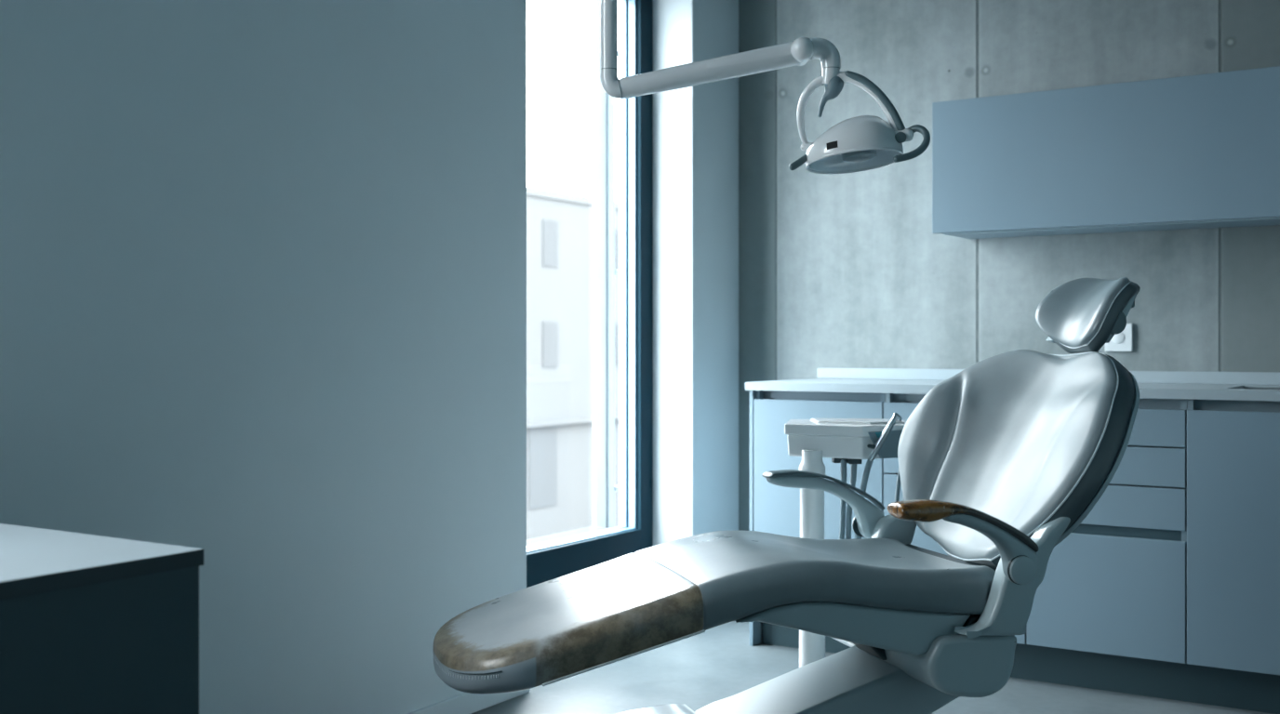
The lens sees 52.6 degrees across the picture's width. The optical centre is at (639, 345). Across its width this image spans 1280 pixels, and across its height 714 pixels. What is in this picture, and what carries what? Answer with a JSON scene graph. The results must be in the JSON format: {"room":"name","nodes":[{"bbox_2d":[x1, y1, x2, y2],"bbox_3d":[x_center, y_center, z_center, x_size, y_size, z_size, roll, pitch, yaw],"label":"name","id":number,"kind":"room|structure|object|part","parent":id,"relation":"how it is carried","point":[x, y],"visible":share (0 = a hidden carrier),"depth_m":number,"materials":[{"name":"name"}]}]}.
{"room":"dental clinic","nodes":[
{"label":"dental clinic","id":0,"kind":"room"},
{"bbox_2d":[0,0,526,713],"bbox_3d":[-1.730,-0.395,2.033,0.400,2.850,6.780,0,0,32],"label":"wall","id":1,"kind":"structure","parent":0,"point":[262,262],"depth_m":3.05,"materials":[{"name":"paint"}]},
{"bbox_2d":[406,689,529,713],"bbox_3d":[-1.853,1.000,1.455,0.012,0.060,5.672,0,0,32],"label":"baseboard","id":2,"kind":"structure","parent":1,"relation":"attached to","point":[466,703],"depth_m":3.60,"materials":[{"name":"paint"}]},
{"bbox_2d":[526,0,653,587],"bbox_3d":[-0.372,-0.287,4.531,0.304,2.245,1.148,0,0,32],"label":"window","id":3,"kind":"structure","parent":1,"relation":"in","point":[549,557],"depth_m":4.86,"materials":[{"name":"metal"}]},
{"bbox_3d":[-0.410,0.772,4.555,0.214,0.125,1.148,0,0,32],"label":"sill","id":4,"kind":"part","parent":3,"relation":"part of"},
{"bbox_2d":[592,0,619,528],"bbox_3d":[-0.131,-0.385,5.213,0.032,3.000,0.170,0,0,32],"label":"window mullion","id":5,"kind":"object","parent":3,"relation":"attached to","point":[604,272],"visible":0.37,"depth_m":5.17,"materials":[{"name":"white metal"}]},
{"bbox_3d":[-0.163,-0.385,5.174,0.020,3.000,0.071,0,0,32],"label":"rail post","id":6,"kind":"part","parent":5,"relation":"part of","materials":[{"name":"white metal"}]},
{"bbox_3d":[-0.124,-0.385,5.222,0.025,3.000,0.047,0,0,32],"label":"rail post","id":7,"kind":"part","parent":5,"relation":"part of","materials":[{"name":"white metal"}]},
{"bbox_2d":[619,0,738,546],"bbox_3d":[0.156,-0.395,5.071,0.330,2.850,0.370,0,0,32],"label":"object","id":8,"kind":"structure","parent":1,"relation":"attached to","point":[696,127],"depth_m":4.90,"materials":[{"name":"white paint"}]},
{"bbox_2d":[471,621,1272,713],"bbox_3d":[0.396,1.105,0.904,5.300,0.150,7.550,0,0,32],"label":"floor","id":9,"kind":"structure","parent":0,"point":[720,662],"depth_m":3.86,"materials":[{"name":"plastic"}]},
{"bbox_2d":[0,523,203,713],"bbox_3d":[-1.559,0.655,1.098,0.885,0.750,2.183,0,0,32],"label":"desk","id":10,"kind":"object","parent":9,"relation":"on","point":[90,624],"visible":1,"depth_m":1.67,"materials":[{"name":"laminate"}]},
{"bbox_2d":[749,390,762,646],"bbox_3d":[0.541,0.591,4.692,0.013,0.878,0.594,0,0,32],"label":"end panel","id":11,"kind":"object","parent":9,"relation":"on","point":[755,627],"visible":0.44,"depth_m":4.44,"materials":[{"name":"paint"}]},
{"bbox_2d":[432,277,1140,713],"bbox_3d":[0.370,0.433,2.807,1.625,1.194,0.712,0,0,-17],"label":"dental chair","id":12,"kind":"object","parent":9,"relation":"on","point":[1004,458],"visible":1,"depth_m":2.69,"materials":[{"name":"leather"}]},
{"bbox_2d":[432,531,995,694],"bbox_3d":[0.141,0.539,2.739,1.140,0.232,0.508,0,0,-17],"label":"seat cushion","id":13,"kind":"object","parent":12,"relation":"on","point":[900,604],"depth_m":2.58,"materials":[{"name":"leather"}]},
{"bbox_3d":[0.458,0.394,3.172,0.312,0.170,0.044,0,0,-17],"label":"armrest","id":14,"kind":"part","parent":12,"relation":"part of","materials":[{"name":"plastic"}]},
{"bbox_3d":[0.404,0.814,2.817,0.560,0.272,0.240,0,0,-17],"label":"lift arm","id":15,"kind":"part","parent":12,"relation":"part of"},
{"bbox_3d":[0.694,0.401,2.579,0.215,0.155,0.044,0,0,-17],"label":"armrest","id":16,"kind":"part","parent":12,"relation":"part of","materials":[{"name":"plastic"}]},
{"bbox_3d":[0.862,0.260,2.977,0.359,0.501,0.654,0,0,-17],"label":"backrest","id":17,"kind":"part","parent":12,"relation":"part of","materials":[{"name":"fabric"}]},
{"bbox_3d":[1.052,-0.068,3.025,0.096,0.122,0.216,0,0,-17],"label":"headrest plate","id":18,"kind":"part","parent":12,"relation":"part of","materials":[{"name":"leather"}]},
{"bbox_3d":[1.061,-0.055,2.934,0.058,0.058,0.058,0,0,-17],"label":"headrest knob","id":19,"kind":"part","parent":12,"relation":"part of","materials":[{"name":"grey plastic"}]},
{"bbox_2d":[753,390,885,539],"bbox_3d":[0.740,0.532,4.553,0.470,0.756,0.574,0,0,32],"label":"base cabinet","id":20,"kind":"object","parent":9,"relation":"on","point":[776,508],"visible":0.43,"depth_m":4.36,"materials":[{"name":"laminate"}]},
{"bbox_2d":[784,418,906,667],"bbox_3d":[0.541,0.619,3.550,0.474,0.822,0.422,0,0,9],"label":"dental delivery unit","id":21,"kind":"object","parent":9,"relation":"on","point":[845,441],"visible":0.41,"depth_m":3.49,"materials":[{"name":"white plastic"}]},
{"bbox_2d":[784,418,906,459],"bbox_3d":[0.596,0.256,3.638,0.416,0.096,0.363,0,0,32],"label":"tray","id":22,"kind":"object","parent":21,"relation":"on","point":[813,438],"depth_m":3.50,"materials":[{"name":"white plastic"}]},
{"bbox_2d":[866,413,902,461],"bbox_3d":[0.650,0.242,3.437,0.091,0.130,0.021,0,0,9],"label":"dental handpiece","id":23,"kind":"object","parent":21,"relation":"on","point":[882,439],"visible":1,"depth_m":3.43,"materials":[{"name":"metal"}]},
{"bbox_3d":[0.679,0.263,3.481,0.155,0.076,0.010,0,0,-23],"label":"control panel","id":24,"kind":"part","parent":21,"relation":"part of","materials":[{"name":"grey plastic"}]},
{"bbox_2d":[883,393,1026,644],"bbox_3d":[1.133,0.532,4.304,0.459,0.756,0.574,0,0,32],"label":"base cabinet","id":25,"kind":"object","parent":9,"relation":"on","point":[903,405],"visible":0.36,"depth_m":4.17,"materials":[{"name":"laminate"}]},
{"bbox_3d":[0.985,0.296,4.069,0.455,0.226,0.018,0,0,32],"label":"drawer","id":26,"kind":"part","parent":25,"relation":"part of","materials":[{"name":"laminate"}]},
{"bbox_3d":[0.985,0.661,4.069,0.455,0.494,0.018,0,0,32],"label":"door","id":27,"kind":"part","parent":25,"relation":"part of","materials":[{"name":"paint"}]},
{"bbox_2d":[762,622,1279,713],"bbox_3d":[1.266,0.971,3.954,1.980,0.118,0.017,0,0,32],"label":"plinth","id":28,"kind":"object","parent":9,"relation":"on","point":[1193,684],"visible":0.67,"depth_m":3.82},
{"bbox_2d":[1026,398,1188,664],"bbox_3d":[1.520,0.532,4.058,0.455,0.756,0.574,0,0,32],"label":"base cabinet","id":29,"kind":"object","parent":9,"relation":"on","point":[1116,585],"visible":0.6,"depth_m":3.77,"materials":[{"name":"laminate"}]},
{"bbox_3d":[1.371,0.735,3.824,0.451,0.348,0.018,0,0,32],"label":"door","id":30,"kind":"part","parent":29,"relation":"part of","materials":[{"name":"paint"}]},
{"bbox_3d":[1.383,0.545,3.842,0.424,0.049,0.020,0,0,32],"label":"grip rail","id":31,"kind":"part","parent":29,"relation":"part of","materials":[{"name":"grey metal"}]},
{"bbox_3d":[1.371,0.470,3.824,0.451,0.120,0.018,0,0,32],"label":"drawer","id":32,"kind":"part","parent":29,"relation":"part of","materials":[{"name":"laminate"}]},
{"bbox_3d":[1.371,0.350,3.824,0.451,0.111,0.018,0,0,32],"label":"drawer","id":33,"kind":"part","parent":29,"relation":"part of","materials":[{"name":"laminate"}]},
{"bbox_3d":[1.371,0.237,3.824,0.451,0.107,0.018,0,0,32],"label":"drawer","id":34,"kind":"part","parent":29,"relation":"part of","materials":[{"name":"laminate"}]},
{"bbox_2d":[1186,400,1279,675],"bbox_3d":[1.967,0.532,3.775,0.602,0.756,0.574,0,0,32],"label":"base cabinet","id":35,"kind":"object","parent":9,"relation":"on","point":[1233,446],"visible":0.91,"depth_m":3.63,"materials":[{"name":"laminate"}]},
{"bbox_2d":[745,368,1279,401],"bbox_3d":[1.381,0.118,4.150,2.035,0.068,0.607,0,0,32],"label":"countertop","id":36,"kind":"structure","parent":35,"relation":"on","point":[1152,384],"depth_m":4.22,"materials":[{"name":"white stone"}]},
{"bbox_2d":[1240,387,1279,389],"bbox_3d":[1.981,0.220,3.779,0.443,0.180,0.353,0,0,32],"label":"sink","id":37,"kind":"object","parent":36,"relation":"in","point":[1240,388],"visible":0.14,"depth_m":4.01,"materials":[{"name":"metal"}]},
{"bbox_2d":[738,0,1279,531],"bbox_3d":[2.302,-0.395,4.047,5.050,2.850,0.200,0,0,32],"label":"wall","id":38,"kind":"structure","parent":0,"point":[849,270],"depth_m":4.70,"materials":[{"name":"concrete"}]},
{"bbox_2d":[932,66,1279,239],"bbox_3d":[1.876,-0.594,3.978,1.895,0.442,0.368,0,0,32],"label":"upper cabinet","id":39,"kind":"object","parent":38,"relation":"attached to","point":[1199,151],"visible":1,"depth_m":4.03,"materials":[{"name":"laminate"}]},
{"bbox_3d":[1.812,-0.378,3.849,1.865,0.010,0.039,0,0,32],"label":"grip rail","id":40,"kind":"part","parent":39,"relation":"part of","materials":[{"name":"grey metal"}]},
{"bbox_2d":[1104,323,1133,351],"bbox_3d":[1.612,-0.028,4.357,0.090,0.094,0.014,0,0,32],"label":"wall socket","id":41,"kind":"object","parent":38,"relation":"attached to","point":[1123,341],"visible":0.68,"depth_m":4.34,"materials":[{"name":"plastic"}]},
{"bbox_3d":[0.396,-1.895,0.904,5.300,0.150,7.550,0,0,32],"label":"ceiling","id":42,"kind":"structure","parent":0,"visible":0},
{"bbox_2d":[600,0,930,173],"bbox_3d":[0.231,-1.100,2.819,0.776,1.440,0.195,0,0,2],"label":"light","id":43,"kind":"object","parent":42,"relation":"hanging from","point":[860,143],"visible":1,"depth_m":2.80,"materials":[{"name":"white plastic"}]},
{"bbox_3d":[0.157,-0.601,2.821,0.358,0.124,0.249,0,0,32],"label":"spring arm","id":44,"kind":"part","parent":43,"relation":"part of","materials":[{"name":"white plastic"}]},
{"bbox_3d":[0.237,-0.627,2.802,0.191,0.058,0.018,0,0,0],"label":"arm","id":45,"kind":"part","parent":43,"relation":"part of","materials":[{"name":"white plastic"}]},
{"bbox_3d":[0.369,-0.440,2.855,0.030,0.019,0.018,0,0,19],"label":"pivot knob","id":46,"kind":"part","parent":43,"relation":"part of","materials":[{"name":"white plastic"}]},
{"bbox_3d":[0.419,-0.545,2.822,0.053,0.094,0.043,0,0,32],"label":"hub handle","id":47,"kind":"part","parent":43,"relation":"part of","materials":[{"name":"grey plastic"}]},
{"bbox_3d":[0.474,-0.442,2.819,0.084,0.079,0.065,0,0,32],"label":"bulb","id":48,"kind":"part","parent":43,"relation":"part of","materials":[{"name":"grey glass"}]},
{"bbox_3d":[0.562,-0.451,2.775,0.051,0.031,0.029,0,0,19],"label":"pivot knob","id":49,"kind":"part","parent":43,"relation":"part of","materials":[{"name":"white plastic"}]},
{"label":"outside","id":50,"kind":"structure","parent":0,"visible":0},
{"bbox_3d":[-7.758,6.330,46.376,57.200,0.200,110.000,0,0,32],"label":"ground","id":51,"kind":"structure","parent":50,"visible":0},
{"bbox_2d":[526,186,619,539],"bbox_3d":[-2.916,0.840,45.673,9.230,10.779,46.100,0,0,32],"label":"apartment building","id":52,"kind":"structure","parent":51,"relation":"on","point":[559,224],"depth_m":38.28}
]}

